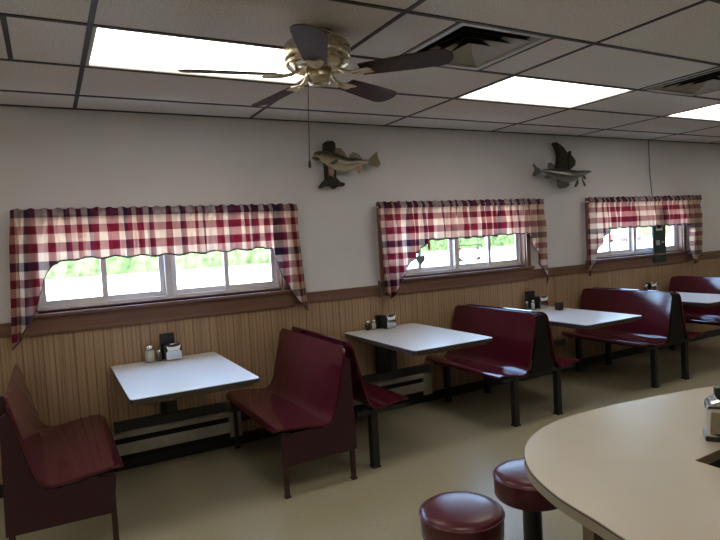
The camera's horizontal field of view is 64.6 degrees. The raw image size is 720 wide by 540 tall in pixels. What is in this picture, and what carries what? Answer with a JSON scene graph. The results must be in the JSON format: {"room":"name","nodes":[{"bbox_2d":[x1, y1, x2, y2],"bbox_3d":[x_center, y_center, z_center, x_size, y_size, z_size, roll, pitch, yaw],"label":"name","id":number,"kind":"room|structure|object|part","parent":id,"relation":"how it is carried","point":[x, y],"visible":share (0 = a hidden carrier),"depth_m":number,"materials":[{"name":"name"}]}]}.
{"room":"restaurant","nodes":[
{"label":"restaurant","id":0,"kind":"room"},
{"bbox_2d":[0,106,719,323],"bbox_3d":[1.164,-0.246,5.640,12.500,2.815,0.150,-5,3,-29],"label":"wall","id":1,"kind":"structure","parent":0,"point":[50,158],"depth_m":4.72,"materials":[{"name":"paint"}]},
{"bbox_2d":[0,323,23,337],"bbox_3d":[-3.153,0.462,3.189,2.195,0.090,0.020,-5,3,-29],"label":"trim","id":2,"kind":"structure","parent":1,"relation":"attached to","point":[5,328],"depth_m":3.66,"materials":[{"name":"brown wood"}]},
{"bbox_2d":[24,204,293,336],"bbox_3d":[-1.407,-0.048,4.187,1.890,0.825,0.170,-5,3,-29],"label":"window","id":3,"kind":"structure","parent":1,"relation":"in","point":[87,319],"depth_m":4.16,"materials":[{"name":"brown wood"}]},
{"bbox_3d":[-1.975,-0.033,3.918,0.419,0.532,0.020,-5,3,-29],"label":"sash","id":4,"kind":"part","parent":3,"relation":"part of","materials":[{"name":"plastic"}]},
{"bbox_3d":[-1.647,-0.063,4.123,0.428,0.532,0.020,-5,3,-29],"label":"sash","id":5,"kind":"part","parent":3,"relation":"part of","materials":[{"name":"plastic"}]},
{"bbox_3d":[-1.432,-0.080,4.227,1.716,0.588,0.075,-5,3,-29],"label":"frame","id":6,"kind":"part","parent":3,"relation":"part of","materials":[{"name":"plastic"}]},
{"bbox_3d":[-1.363,0.238,4.150,1.890,0.023,0.050,-5,3,-29],"label":"sill","id":7,"kind":"part","parent":3,"relation":"part of","materials":[{"name":"brown wood"}]},
{"bbox_3d":[-1.229,-0.099,4.352,0.428,0.532,0.020,-5,3,-29],"label":"sash","id":8,"kind":"part","parent":3,"relation":"part of","materials":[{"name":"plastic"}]},
{"bbox_3d":[-0.879,-0.127,4.518,0.419,0.532,0.020,-5,3,-29],"label":"sash","id":9,"kind":"part","parent":3,"relation":"part of","materials":[{"name":"plastic"}]},
{"bbox_2d":[9,203,308,349],"bbox_3d":[-1.340,-0.013,4.093,2.057,0.899,0.118,-5,3,-29],"label":"valance curtain","id":10,"kind":"object","parent":1,"relation":"attached to","point":[43,238],"visible":1,"depth_m":3.96,"materials":[{"name":"fabric"}]},
{"bbox_3d":[-1.325,0.151,4.093,2.057,0.572,0.098,-5,3,-29],"label":"hem trim","id":11,"kind":"part","parent":10,"relation":"part of","materials":[{"name":"fabric"}]},
{"bbox_2d":[294,285,378,304],"bbox_3d":[-0.187,0.208,4.812,0.805,0.090,0.020,-5,3,-29],"label":"trim","id":12,"kind":"structure","parent":1,"relation":"attached to","point":[367,291],"depth_m":4.81,"materials":[{"name":"brown wood"}]},
{"bbox_2d":[312,141,379,188],"bbox_3d":[-0.116,-0.879,4.752,0.640,0.394,0.146,-5,3,-29],"label":"fish","id":13,"kind":"object","parent":1,"relation":"attached to","point":[333,158],"visible":1,"depth_m":4.69},
{"bbox_2d":[0,257,719,484],"bbox_3d":[1.250,0.611,5.617,12.200,0.980,0.008,-5,3,-29],"label":"panelling","id":14,"kind":"object","parent":1,"relation":"attached to","point":[68,376],"visible":0.25,"depth_m":4.46,"materials":[{"name":"brown wood"}]},
{"bbox_2d":[112,409,241,460],"bbox_3d":[-1.365,1.204,4.139,1.020,0.200,0.061,-5,3,-29],"label":"baseboard heater","id":15,"kind":"object","parent":14,"relation":"attached to","point":[146,441],"visible":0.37,"depth_m":4.13,"materials":[{"name":"metal"}]},
{"bbox_2d":[111,352,258,432],"bbox_3d":[-1.152,0.875,3.676,0.760,0.450,1.092,-5,3,-29],"label":"table","id":16,"kind":"object","parent":14,"relation":"attached to","point":[163,382],"visible":1,"depth_m":3.61,"materials":[{"name":"laminate"}]},
{"bbox_2d":[144,344,154,361],"bbox_3d":[-1.483,0.587,4.017,0.070,0.125,0.070,-5,3,-29],"label":"salt shaker","id":17,"kind":"object","parent":16,"relation":"on","point":[149,354],"visible":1,"depth_m":4.00,"materials":[{"name":"clear glass"}]},
{"bbox_3d":[-1.486,0.540,4.015,0.063,0.030,0.063,-5,3,-29],"label":"metal lid","id":18,"kind":"part","parent":17,"relation":"part of","materials":[{"name":"silver metal"}]},
{"bbox_2d":[157,349,161,360],"bbox_3d":[-1.420,0.603,4.035,0.040,0.085,0.040,-5,3,-29],"label":"pepper shaker","id":19,"kind":"object","parent":16,"relation":"on","point":[159,355],"visible":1,"depth_m":4.02,"materials":[{"name":"clear glass"}]},
{"bbox_2d":[159,332,174,359],"bbox_3d":[-1.388,0.547,4.109,0.108,0.185,0.040,-5,3,-29],"label":"holder","id":20,"kind":"object","parent":16,"relation":"on","point":[165,338],"visible":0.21,"depth_m":4.09,"materials":[{"name":"black plastic"}]},
{"bbox_2d":[163,342,181,360],"bbox_3d":[-1.332,0.577,4.057,0.115,0.116,0.081,-5,3,-29],"label":"napkin dispenser","id":21,"kind":"object","parent":16,"relation":"on","point":[172,351],"visible":1,"depth_m":4.02,"materials":[{"name":"black plastic"}]},
{"bbox_3d":[-1.313,0.599,4.025,0.106,0.066,0.006,-5,3,-29],"label":"plate","id":22,"kind":"part","parent":21,"relation":"part of","materials":[{"name":"silver metal"}]},
{"bbox_3d":[-1.319,0.843,3.977,0.060,0.302,0.060,-5,3,-29],"label":"post","id":23,"kind":"part","parent":16,"relation":"part of","materials":[{"name":"black metal"}]},
{"bbox_2d":[353,372,432,409],"bbox_3d":[0.096,1.078,4.938,1.260,0.200,0.061,-5,3,-29],"label":"baseboard heater","id":24,"kind":"object","parent":14,"relation":"attached to","point":[420,384],"visible":0.44,"depth_m":5.11,"materials":[{"name":"metal"}]},
{"bbox_2d":[345,323,492,382],"bbox_3d":[0.436,0.739,4.545,0.750,0.450,1.092,-5,3,-29],"label":"table","id":25,"kind":"object","parent":14,"relation":"attached to","point":[414,339],"visible":0.94,"depth_m":4.54,"materials":[{"name":"laminate"}]},
{"bbox_2d":[365,320,370,329],"bbox_3d":[0.068,0.473,4.884,0.044,0.085,0.044,-5,3,-29],"label":"pepper shaker","id":26,"kind":"object","parent":25,"relation":"on","point":[368,326],"visible":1,"depth_m":4.87,"materials":[{"name":"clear glass"}]},
{"bbox_2d":[372,320,375,328],"bbox_3d":[0.119,0.470,4.900,0.040,0.085,0.040,-5,3,-29],"label":"salt shaker","id":27,"kind":"object","parent":25,"relation":"on","point":[373,324],"visible":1,"depth_m":4.88,"materials":[{"name":"clear glass"}]},
{"bbox_2d":[375,314,383,328],"bbox_3d":[0.175,0.448,4.965,0.108,0.115,0.035,-5,3,-29],"label":"holder","id":28,"kind":"object","parent":25,"relation":"on","point":[377,317],"visible":0.37,"depth_m":4.94,"materials":[{"name":"black plastic"}]},
{"bbox_2d":[380,314,395,328],"bbox_3d":[0.243,0.439,4.925,0.115,0.121,0.091,-6,4,-41],"label":"napkin dispenser","id":29,"kind":"object","parent":25,"relation":"on","point":[387,321],"visible":1,"depth_m":4.89,"materials":[{"name":"black plastic"}]},
{"bbox_3d":[0.272,0.461,4.893,0.106,0.070,0.005,-6,4,-41],"label":"plate","id":30,"kind":"part","parent":29,"relation":"part of","materials":[{"name":"silver metal"}]},
{"bbox_3d":[0.269,0.707,4.845,0.060,0.302,0.060,-5,3,-29],"label":"post","id":31,"kind":"part","parent":25,"relation":"part of","materials":[{"name":"black metal"}]},
{"bbox_2d":[529,306,641,346],"bbox_3d":[1.924,0.626,5.348,0.760,0.422,1.112,-5,3,-29],"label":"table","id":32,"kind":"object","parent":14,"relation":"attached to","point":[581,319],"visible":0.41,"depth_m":5.04,"materials":[{"name":"laminate"}]},
{"bbox_2d":[525,290,535,308],"bbox_3d":[1.739,0.307,5.826,0.128,0.185,0.035,-5,3,-29],"label":"holder","id":33,"kind":"object","parent":32,"relation":"on","point":[529,295],"visible":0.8,"depth_m":5.81,"materials":[{"name":"black plastic"}]},
{"bbox_2d":[531,300,534,308],"bbox_3d":[1.754,0.351,5.784,0.044,0.100,0.044,-5,3,-29],"label":"salt shaker","id":34,"kind":"object","parent":32,"relation":"on","point":[532,304],"visible":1,"depth_m":5.77,"materials":[{"name":"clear glass"}]},
{"bbox_2d":[534,295,548,308],"bbox_3d":[1.853,0.323,5.828,0.120,0.131,0.091,-5,3,-29],"label":"napkin dispenser","id":35,"kind":"object","parent":32,"relation":"on","point":[541,301],"visible":0.97,"depth_m":5.79,"materials":[{"name":"black plastic"}]},
{"bbox_3d":[1.875,0.348,5.792,0.110,0.076,0.005,-5,3,-29],"label":"plate","id":36,"kind":"part","parent":35,"relation":"part of","materials":[{"name":"silver metal"}]},
{"bbox_2d":[555,301,562,310],"bbox_3d":[1.968,0.355,5.633,0.064,0.083,0.062,-5,3,-29],"label":"cup","id":37,"kind":"object","parent":32,"relation":"on","point":[558,305],"visible":1,"depth_m":5.61,"materials":[{"name":"black plastic"}]},
{"bbox_2d":[677,292,719,306],"bbox_3d":[3.459,0.494,6.199,0.760,0.422,1.092,-5,3,-29],"label":"table","id":38,"kind":"object","parent":14,"relation":"attached to","point":[688,299],"visible":0.22,"depth_m":5.82,"materials":[{"name":"laminate"}]},
{"bbox_2d":[645,282,656,290],"bbox_3d":[3.410,0.197,6.681,0.100,0.116,0.086,-5,3,-29],"label":"napkin dispenser","id":39,"kind":"object","parent":38,"relation":"on","point":[651,285],"visible":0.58,"depth_m":6.65,"materials":[{"name":"black plastic"}]},
{"bbox_2d":[0,329,719,497],"bbox_3d":[1.283,1.117,5.635,12.200,0.085,0.012,-5,3,-29],"label":"baseboard","id":40,"kind":"structure","parent":1,"relation":"attached to","point":[261,433],"depth_m":4.52,"materials":[{"name":"black rubber"}]},
{"bbox_2d":[376,199,534,296],"bbox_3d":[0.933,-0.248,5.467,1.850,0.825,0.170,-5,3,-29],"label":"window","id":41,"kind":"structure","parent":1,"relation":"in","point":[424,283],"depth_m":5.49,"materials":[{"name":"brown wood"}]},
{"bbox_3d":[0.378,-0.235,5.205,0.409,0.532,0.020,-5,3,-29],"label":"sash","id":42,"kind":"part","parent":41,"relation":"part of","materials":[{"name":"plastic"}]},
{"bbox_2d":[416,249,424,264],"bbox_3d":[0.560,-0.136,5.277,0.099,0.198,0.008,-5,3,-29],"label":"heart ornament","id":43,"kind":"object","parent":41,"relation":"attached to","point":[420,259],"visible":0.97,"depth_m":5.28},
{"bbox_3d":[0.697,-0.264,5.406,0.418,0.532,0.020,-5,3,-29],"label":"sash","id":44,"kind":"part","parent":41,"relation":"part of","materials":[{"name":"plastic"}]},
{"bbox_3d":[0.978,0.038,5.430,1.850,0.023,0.050,-5,3,-29],"label":"sill","id":45,"kind":"part","parent":41,"relation":"part of","materials":[{"name":"brown wood"}]},
{"bbox_3d":[0.908,-0.281,5.507,1.676,0.588,0.075,-5,3,-29],"label":"frame","id":46,"kind":"part","parent":41,"relation":"part of","materials":[{"name":"plastic"}]},
{"bbox_2d":[459,244,481,263],"bbox_3d":[1.075,-0.160,5.607,0.320,0.178,0.002,-5,3,-29],"label":"window sticker","id":47,"kind":"object","parent":41,"relation":"attached to","point":[478,257],"visible":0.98,"depth_m":5.65,"materials":[{"name":"white paper"}]},
{"bbox_3d":[1.107,-0.299,5.630,0.418,0.532,0.020,-5,3,-29],"label":"sash","id":48,"kind":"part","parent":41,"relation":"part of","materials":[{"name":"plastic"}]},
{"bbox_3d":[1.448,-0.326,5.791,0.409,0.532,0.020,-5,3,-29],"label":"sash","id":49,"kind":"part","parent":41,"relation":"part of","materials":[{"name":"plastic"}]},
{"bbox_2d":[372,198,547,298],"bbox_3d":[1.034,-0.221,5.391,2.017,0.889,0.119,-5,3,-29],"label":"valance curtain","id":50,"kind":"object","parent":1,"relation":"attached to","point":[406,227],"visible":1,"depth_m":5.25,"materials":[{"name":"fabric"}]},
{"bbox_3d":[1.067,-0.056,5.400,1.975,0.555,0.097,-5,3,-29],"label":"hem trim","id":51,"kind":"part","parent":50,"relation":"part of","materials":[{"name":"fabric"}]},
{"bbox_2d":[533,264,586,277],"bbox_3d":[2.138,0.009,6.084,0.810,0.090,0.020,-5,3,-29],"label":"trim","id":52,"kind":"structure","parent":1,"relation":"attached to","point":[563,270],"depth_m":6.08,"materials":[{"name":"brown wood"}]},
{"bbox_2d":[532,142,591,188],"bbox_3d":[2.097,-1.095,5.970,0.874,0.488,0.133,-5,3,-29],"label":"fish","id":53,"kind":"object","parent":1,"relation":"attached to","point":[565,161],"visible":1,"depth_m":5.97},
{"bbox_2d":[585,196,689,272],"bbox_3d":[3.262,-0.448,6.742,1.855,0.825,0.170,-5,3,-29],"label":"window","id":54,"kind":"structure","parent":1,"relation":"in","point":[677,232],"depth_m":6.74,"materials":[{"name":"brown wood"}]},
{"bbox_3d":[2.706,-0.434,6.479,0.410,0.532,0.020,-5,3,-29],"label":"sash","id":55,"kind":"part","parent":54,"relation":"part of","materials":[{"name":"plastic"}]},
{"bbox_3d":[3.026,-0.463,6.680,0.419,0.532,0.020,-5,3,-29],"label":"sash","id":56,"kind":"part","parent":54,"relation":"part of","materials":[{"name":"plastic"}]},
{"bbox_3d":[3.237,-0.480,6.782,1.681,0.588,0.075,-5,3,-29],"label":"frame","id":57,"kind":"part","parent":54,"relation":"part of","materials":[{"name":"plastic"}]},
{"bbox_3d":[3.307,-0.162,6.705,1.855,0.023,0.050,-5,3,-29],"label":"sill","id":58,"kind":"part","parent":54,"relation":"part of","materials":[{"name":"brown wood"}]},
{"bbox_3d":[3.436,-0.498,6.905,0.419,0.532,0.020,-5,3,-29],"label":"sash","id":59,"kind":"part","parent":54,"relation":"part of","materials":[{"name":"plastic"}]},
{"bbox_3d":[3.779,-0.526,7.066,0.410,0.532,0.020,-5,3,-29],"label":"sash","id":60,"kind":"part","parent":54,"relation":"part of","materials":[{"name":"plastic"}]},
{"bbox_2d":[582,195,702,275],"bbox_3d":[3.382,-0.437,6.676,2.086,0.858,0.117,-5,3,-29],"label":"valance curtain","id":61,"kind":"object","parent":1,"relation":"attached to","point":[605,214],"visible":1,"depth_m":6.59,"materials":[{"name":"fabric"}]},
{"bbox_3d":[3.389,-0.270,6.673,2.060,0.524,0.098,-5,3,-29],"label":"hem trim","id":62,"kind":"part","parent":61,"relation":"part of","materials":[{"name":"fabric"}]},
{"bbox_2d":[688,250,719,260],"bbox_3d":[5.337,-0.265,7.834,2.795,0.090,0.020,-5,3,-29],"label":"trim","id":63,"kind":"structure","parent":1,"relation":"attached to","point":[710,254],"depth_m":7.36,"materials":[{"name":"brown wood"}]},
{"bbox_2d":[0,0,719,142],"bbox_3d":[3.111,-1.274,1.922,12.194,0.015,8.194,-5,3,-29],"label":"ceiling","id":64,"kind":"structure","parent":0,"point":[693,32],"depth_m":3.20,"materials":[{"name":"tile"}]},
{"bbox_2d":[177,24,453,167],"bbox_3d":[-0.226,-0.801,2.739,1.217,0.640,1.208,-5,3,-29],"label":"ceiling fan","id":65,"kind":"object","parent":64,"relation":"hanging from","point":[317,54],"visible":1,"depth_m":2.61,"materials":[{"name":"brown wood"}]},
{"bbox_3d":[-0.601,-0.895,2.583,0.432,0.035,0.141,-4,3,-18],"label":"blade","id":66,"kind":"part","parent":65,"relation":"part of","materials":[{"name":"brown wood"}]},
{"bbox_3d":[-0.449,-0.929,3.058,0.141,0.035,0.432,-5,4,-36],"label":"blade","id":67,"kind":"part","parent":65,"relation":"part of","materials":[{"name":"brown wood"}]},
{"bbox_3d":[-0.374,-0.923,2.670,0.185,0.052,0.084,-5,3,-29],"label":"blade arm","id":68,"kind":"part","parent":65,"relation":"part of","materials":[{"name":"gold metal"}]},
{"bbox_3d":[-0.312,-0.937,2.854,0.083,0.052,0.185,-5,3,-29],"label":"blade arm","id":69,"kind":"part","parent":65,"relation":"part of","materials":[{"name":"gold metal"}]},
{"bbox_3d":[-0.241,-0.717,2.673,0.022,0.400,0.004,-5,3,-29],"label":"pull chain","id":70,"kind":"part","parent":65,"relation":"part of","materials":[{"name":"metal"}]},
{"bbox_3d":[-0.195,-0.902,2.290,0.141,0.035,0.432,-3,3,0],"label":"blade","id":71,"kind":"part","parent":65,"relation":"part of","materials":[{"name":"wood"}]},
{"bbox_3d":[-0.207,-0.925,2.534,0.083,0.052,0.185,-4,3,-8],"label":"blade arm","id":72,"kind":"part","parent":65,"relation":"part of","materials":[{"name":"gold metal"}]},
{"bbox_3d":[-0.101,-0.949,2.867,0.083,0.052,0.185,0,4,44],"label":"blade arm","id":73,"kind":"part","parent":65,"relation":"part of","materials":[{"name":"gold metal"}]},
{"bbox_3d":[-0.029,-0.942,2.649,0.185,0.052,0.083,-3,3,10],"label":"blade arm","id":74,"kind":"part","parent":65,"relation":"part of","materials":[{"name":"gold metal"}]},
{"bbox_3d":[0.051,-0.958,3.060,0.141,0.035,0.432,-1,4,36],"label":"blade","id":75,"kind":"part","parent":65,"relation":"part of","materials":[{"name":"brown wood"}]},
{"bbox_3d":[0.208,-0.941,2.584,0.432,0.035,0.141,-2,3,18],"label":"blade","id":76,"kind":"part","parent":65,"relation":"part of","materials":[{"name":"brown wood"}]},
{"bbox_2d":[0,0,719,143],"bbox_3d":[3.111,-1.273,1.922,12.200,0.026,8.200,-5,3,-29],"label":"grid","id":77,"kind":"object","parent":64,"relation":"attached to","point":[90,24],"visible":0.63,"depth_m":3.31,"materials":[{"name":"metal"}]},
{"bbox_2d":[85,27,304,83],"bbox_3d":[-0.773,-1.140,3.002,1.192,0.072,0.586,-5,3,-29],"label":"ceiling light","id":78,"kind":"object","parent":77,"relation":"attached to","point":[108,48],"visible":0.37,"depth_m":2.93,"materials":[{"name":"glowing white plastic diffuser"}]},
{"bbox_2d":[408,23,549,69],"bbox_3d":[0.590,-1.253,3.053,0.586,0.144,0.586,-5,3,-29],"label":"ceiling vent","id":79,"kind":"object","parent":77,"relation":"attached to","point":[473,47],"visible":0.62,"depth_m":3.06,"materials":[{"name":"metal"}]},
{"bbox_2d":[458,76,632,107],"bbox_3d":[1.360,-1.323,4.170,1.192,0.072,0.586,-5,3,-29],"label":"ceiling light","id":80,"kind":"object","parent":77,"relation":"attached to","point":[517,90],"visible":0.54,"depth_m":4.17,"materials":[{"name":"white translucent plastic"}]},
{"bbox_2d":[646,70,719,95],"bbox_3d":[2.506,-1.417,4.101,0.586,0.144,0.586,-5,3,-29],"label":"ceiling vent","id":81,"kind":"object","parent":77,"relation":"attached to","point":[708,82],"visible":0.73,"depth_m":4.20,"materials":[{"name":"metal"}]},
{"bbox_2d":[665,104,719,120],"bbox_3d":[3.493,-1.505,5.337,1.192,0.072,0.586,-5,3,-29],"label":"ceiling light","id":82,"kind":"object","parent":77,"relation":"attached to","point":[712,113],"visible":0.5,"depth_m":5.33,"materials":[{"name":"white plastic"}]},
{"bbox_2d":[648,139,665,261],"bbox_3d":[3.553,-0.824,6.814,0.279,1.455,0.025,-5,3,-29],"label":"hanging sign","id":83,"kind":"object","parent":64,"relation":"hanging from","point":[658,233],"visible":0.66,"depth_m":6.83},
{"bbox_3d":[3.452,-1.123,6.748,0.084,0.841,0.018,-5,3,-29],"label":"cord","id":84,"kind":"part","parent":83,"relation":"part of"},
{"bbox_3d":[3.593,-0.410,6.848,0.240,0.620,0.020,-5,3,-29],"label":"panel","id":85,"kind":"part","parent":83,"relation":"part of","materials":[{"name":"green"}]},
{"bbox_2d":[0,335,719,539],"bbox_3d":[3.255,1.301,2.060,12.500,0.120,8.500,-5,3,-29],"label":"floor","id":86,"kind":"structure","parent":0,"point":[429,449],"depth_m":3.75,"materials":[{"name":"tile"}]},
{"bbox_2d":[0,363,123,539],"bbox_3d":[-1.726,1.017,3.314,0.547,0.870,1.105,-5,3,-29],"label":"bench","id":87,"kind":"object","parent":86,"relation":"on","point":[38,460],"visible":1,"depth_m":2.90,"materials":[{"name":"red leather"}]},
{"bbox_3d":[-1.493,0.970,2.835,0.504,0.609,0.018,-5,3,-29],"label":"panel","id":88,"kind":"part","parent":87,"relation":"part of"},
{"bbox_3d":[-1.284,1.244,2.972,0.028,0.394,0.028,-5,3,-29],"label":"leg","id":89,"kind":"part","parent":87,"relation":"part of","materials":[{"name":"brown metal"}]},
{"bbox_2d":[226,328,357,498],"bbox_3d":[-0.530,0.916,3.969,0.547,0.867,1.105,-5,3,-29],"label":"bench","id":90,"kind":"object","parent":86,"relation":"on","point":[310,386],"visible":1,"depth_m":3.69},
{"bbox_3d":[-0.944,1.151,4.332,0.028,0.394,0.028,-5,3,-29],"label":"leg","id":91,"kind":"part","parent":90,"relation":"part of","materials":[{"name":"black metal"}]},
{"bbox_3d":[-0.770,0.843,4.442,0.504,0.609,0.018,-5,3,-29],"label":"panel","id":92,"kind":"part","parent":90,"relation":"part of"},
{"bbox_3d":[-0.448,1.172,3.429,0.028,0.394,0.028,-5,3,-29],"label":"leg","id":93,"kind":"part","parent":90,"relation":"part of","materials":[{"name":"brown metal"}]},
{"bbox_3d":[-0.259,0.865,3.510,0.504,0.609,0.018,-5,3,-29],"label":"panel","id":94,"kind":"part","parent":90,"relation":"part of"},
{"bbox_3d":[-0.050,1.138,3.647,0.028,0.394,0.028,-5,3,-29],"label":"leg","id":95,"kind":"part","parent":90,"relation":"part of","materials":[{"name":"brown metal"}]},
{"bbox_2d":[291,326,407,468],"bbox_3d":[-0.089,0.874,4.256,0.458,0.872,1.025,-5,3,-29],"label":"bench","id":96,"kind":"object","parent":86,"relation":"on","point":[379,399],"visible":0.46,"depth_m":3.82,"materials":[{"name":"red leather"}]},
{"bbox_3d":[0.092,1.120,3.822,0.052,0.394,0.052,-5,3,-29],"label":"leg","id":97,"kind":"part","parent":96,"relation":"part of","materials":[{"name":"black metal"}]},
{"bbox_3d":[0.139,0.938,3.844,0.380,0.033,0.040,-5,3,-29],"label":"frame rail","id":98,"kind":"part","parent":96,"relation":"part of","materials":[{"name":"black metal"}]},
{"bbox_2d":[419,491,504,539],"bbox_3d":[0.413,1.160,2.271,0.338,0.458,0.338,-5,3,-29],"label":"counter stool","id":99,"kind":"object","parent":86,"relation":"on","point":[454,515],"visible":1,"depth_m":2.19,"materials":[{"name":"leather"}]},
{"bbox_2d":[426,304,579,426],"bbox_3d":[1.219,0.764,4.977,0.913,0.867,1.015,-5,3,-29],"label":"bench","id":100,"kind":"object","parent":86,"relation":"on","point":[520,337],"visible":0.98,"depth_m":4.68,"materials":[{"name":"red leather"}]},
{"bbox_3d":[0.801,1.005,5.224,0.048,0.394,0.048,-5,3,-29],"label":"leg","id":101,"kind":"part","parent":100,"relation":"part of","materials":[{"name":"black metal"}]},
{"bbox_3d":[1.213,0.970,5.449,0.048,0.394,0.048,-5,3,-29],"label":"leg","id":102,"kind":"part","parent":100,"relation":"part of","materials":[{"name":"black metal"}]},
{"bbox_3d":[1.215,1.022,4.471,0.048,0.394,0.048,-5,3,-29],"label":"leg","id":103,"kind":"part","parent":100,"relation":"part of","materials":[{"name":"black metal"}]},
{"bbox_3d":[1.437,0.825,4.588,0.800,0.033,0.040,-5,3,-29],"label":"frame rail","id":104,"kind":"part","parent":100,"relation":"part of","materials":[{"name":"black metal"}]},
{"bbox_3d":[1.445,0.580,4.535,0.267,0.455,0.018,-5,3,-29],"label":"panel","id":105,"kind":"part","parent":100,"relation":"part of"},
{"bbox_3d":[1.626,0.987,4.696,0.048,0.394,0.048,-5,3,-29],"label":"leg","id":106,"kind":"part","parent":100,"relation":"part of","materials":[{"name":"black metal"}]},
{"bbox_2d":[492,458,557,539],"bbox_3d":[0.780,1.123,2.577,0.338,0.458,0.338,-5,3,-29],"label":"counter stool","id":107,"kind":"object","parent":86,"relation":"on","point":[513,487],"visible":0.56,"depth_m":2.50,"materials":[{"name":"leather"}]},
{"bbox_3d":[0.768,0.908,2.565,0.330,0.028,0.330,-5,3,-29],"label":"seat","id":108,"kind":"part","parent":107,"relation":"part of","materials":[{"name":"leather"}]},
{"bbox_2d":[524,386,719,539],"bbox_3d":[2.082,0.956,1.596,2.647,0.750,2.530,-5,3,-29],"label":"countertop","id":109,"kind":"structure","parent":86,"relation":"on","point":[646,468],"depth_m":1.82,"materials":[{"name":"laminate"}]},
{"bbox_3d":[1.399,0.619,1.701,1.759,0.004,3.314,-2,3,24],"label":"dark trim","id":110,"kind":"part","parent":109,"relation":"part of","materials":[{"name":"beige laminate"}]},
{"bbox_3d":[0.884,1.034,1.756,0.500,0.712,0.040,-5,3,-29],"label":"panel","id":111,"kind":"part","parent":109,"relation":"part of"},
{"bbox_2d":[703,385,719,441],"bbox_3d":[1.296,0.508,2.027,0.128,0.185,0.112,-2,3,26],"label":"napkin dispenser","id":112,"kind":"object","parent":109,"relation":"on","point":[711,429],"visible":1,"depth_m":2.00,"materials":[{"name":"silver metal"}]},
{"bbox_3d":[1.301,0.591,2.032,0.128,0.018,0.108,-2,3,26],"label":"trim","id":113,"kind":"part","parent":112,"relation":"part of","materials":[{"name":"black plastic"}]},
{"bbox_3d":[1.295,0.478,2.026,0.112,0.008,0.112,-2,3,26],"label":"shoulder trim","id":114,"kind":"part","parent":112,"relation":"part of","materials":[{"name":"silver metal"}]},
{"bbox_3d":[1.275,0.536,1.982,0.090,0.075,0.004,-2,3,26],"label":"plate","id":115,"kind":"part","parent":112,"relation":"part of","materials":[{"name":"silver metal"}]},
{"bbox_2d":[561,287,701,387],"bbox_3d":[2.745,0.633,5.813,0.913,0.867,1.015,-5,3,-29],"label":"bench","id":116,"kind":"object","parent":86,"relation":"on","point":[662,320],"visible":0.94,"depth_m":5.53,"materials":[{"name":"red leather"}]},
{"bbox_3d":[2.328,0.874,6.060,0.048,0.394,0.048,-5,3,-29],"label":"leg","id":117,"kind":"part","parent":116,"relation":"part of","materials":[{"name":"black metal"}]},
{"bbox_3d":[2.739,0.839,6.285,0.048,0.394,0.048,-5,3,-29],"label":"leg","id":118,"kind":"part","parent":116,"relation":"part of","materials":[{"name":"black metal"}]},
{"bbox_3d":[2.742,0.892,5.306,0.048,0.394,0.048,-5,3,-29],"label":"leg","id":119,"kind":"part","parent":116,"relation":"part of","materials":[{"name":"black metal"}]},
{"bbox_3d":[2.964,0.694,5.423,0.800,0.033,0.040,-5,3,-29],"label":"frame rail","id":120,"kind":"part","parent":116,"relation":"part of","materials":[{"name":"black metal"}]},
{"bbox_3d":[2.971,0.450,5.371,0.267,0.455,0.018,-5,3,-29],"label":"panel","id":121,"kind":"part","parent":116,"relation":"part of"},
{"bbox_3d":[3.153,0.856,5.531,0.048,0.394,0.048,-5,3,-29],"label":"leg","id":122,"kind":"part","parent":116,"relation":"part of","materials":[{"name":"black metal"}]},
{"bbox_2d":[669,276,719,349],"bbox_3d":[4.095,0.515,6.545,0.963,0.872,1.025,-5,3,-29],"label":"bench","id":123,"kind":"object","parent":86,"relation":"on","point":[689,284],"visible":0.66,"depth_m":6.59,"materials":[{"name":"red leather"}]},
{"label":"outside","id":124,"kind":"structure","parent":0,"visible":0},
{"bbox_2d":[46,237,670,300],"bbox_3d":[23.572,-1.530,40.742,240.000,0.200,39.840,-5,3,-29],"label":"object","id":125,"kind":"structure","parent":124,"point":[62,291],"depth_m":35.82,"materials":[{"name":"white"}]},
{"bbox_2d":[611,229,643,241],"bbox_3d":[29.392,-3.866,63.192,4.258,1.400,1.700,-5,3,-29],"label":"parked car","id":126,"kind":"object","parent":125,"relation":"on","point":[616,234],"visible":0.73,"depth_m":62.14,"materials":[{"name":"white metal"}]},
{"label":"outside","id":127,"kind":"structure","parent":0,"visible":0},
{"bbox_2d":[45,234,670,281],"bbox_3d":[-6.707,-2.799,95.883,240.000,0.220,74.000,-5,3,-29],"label":"grass","id":128,"kind":"structure","parent":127,"point":[666,234],"depth_m":50.81,"materials":[{"name":"green plant"}]},
{"bbox_2d":[45,248,269,279],"bbox_3d":[-25.536,-1.520,49.016,46.222,4.404,3.598,-5,3,-29],"label":"hedge","id":129,"kind":"object","parent":128,"relation":"on","point":[86,267],"visible":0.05,"depth_m":50.67,"materials":[{"name":"green plant"}]},
{"bbox_2d":[421,234,514,251],"bbox_3d":[9.363,-4.743,69.300,33.199,4.741,3.805,-5,3,-29],"label":"hedge","id":130,"kind":"object","parent":128,"relation":"on","point":[500,240],"visible":0.08,"depth_m":69.81,"materials":[{"name":"green plant"}]},
{"bbox_2d":[604,225,670,237],"bbox_3d":[55.238,-9.123,95.532,71.227,5.518,4.092,-5,3,-29],"label":"hedge","id":131,"kind":"object","parent":128,"relation":"on","point":[645,230],"visible":0.02,"depth_m":87.24,"materials":[{"name":"green plant"}]},
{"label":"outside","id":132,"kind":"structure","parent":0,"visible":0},
{"bbox_2d":[45,235,670,284],"bbox_3d":[12.543,-1.978,60.829,240.000,0.180,6.000,-5,3,-29],"label":"road","id":133,"kind":"structure","parent":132,"point":[478,250],"depth_m":46.74,"materials":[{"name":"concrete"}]}
]}

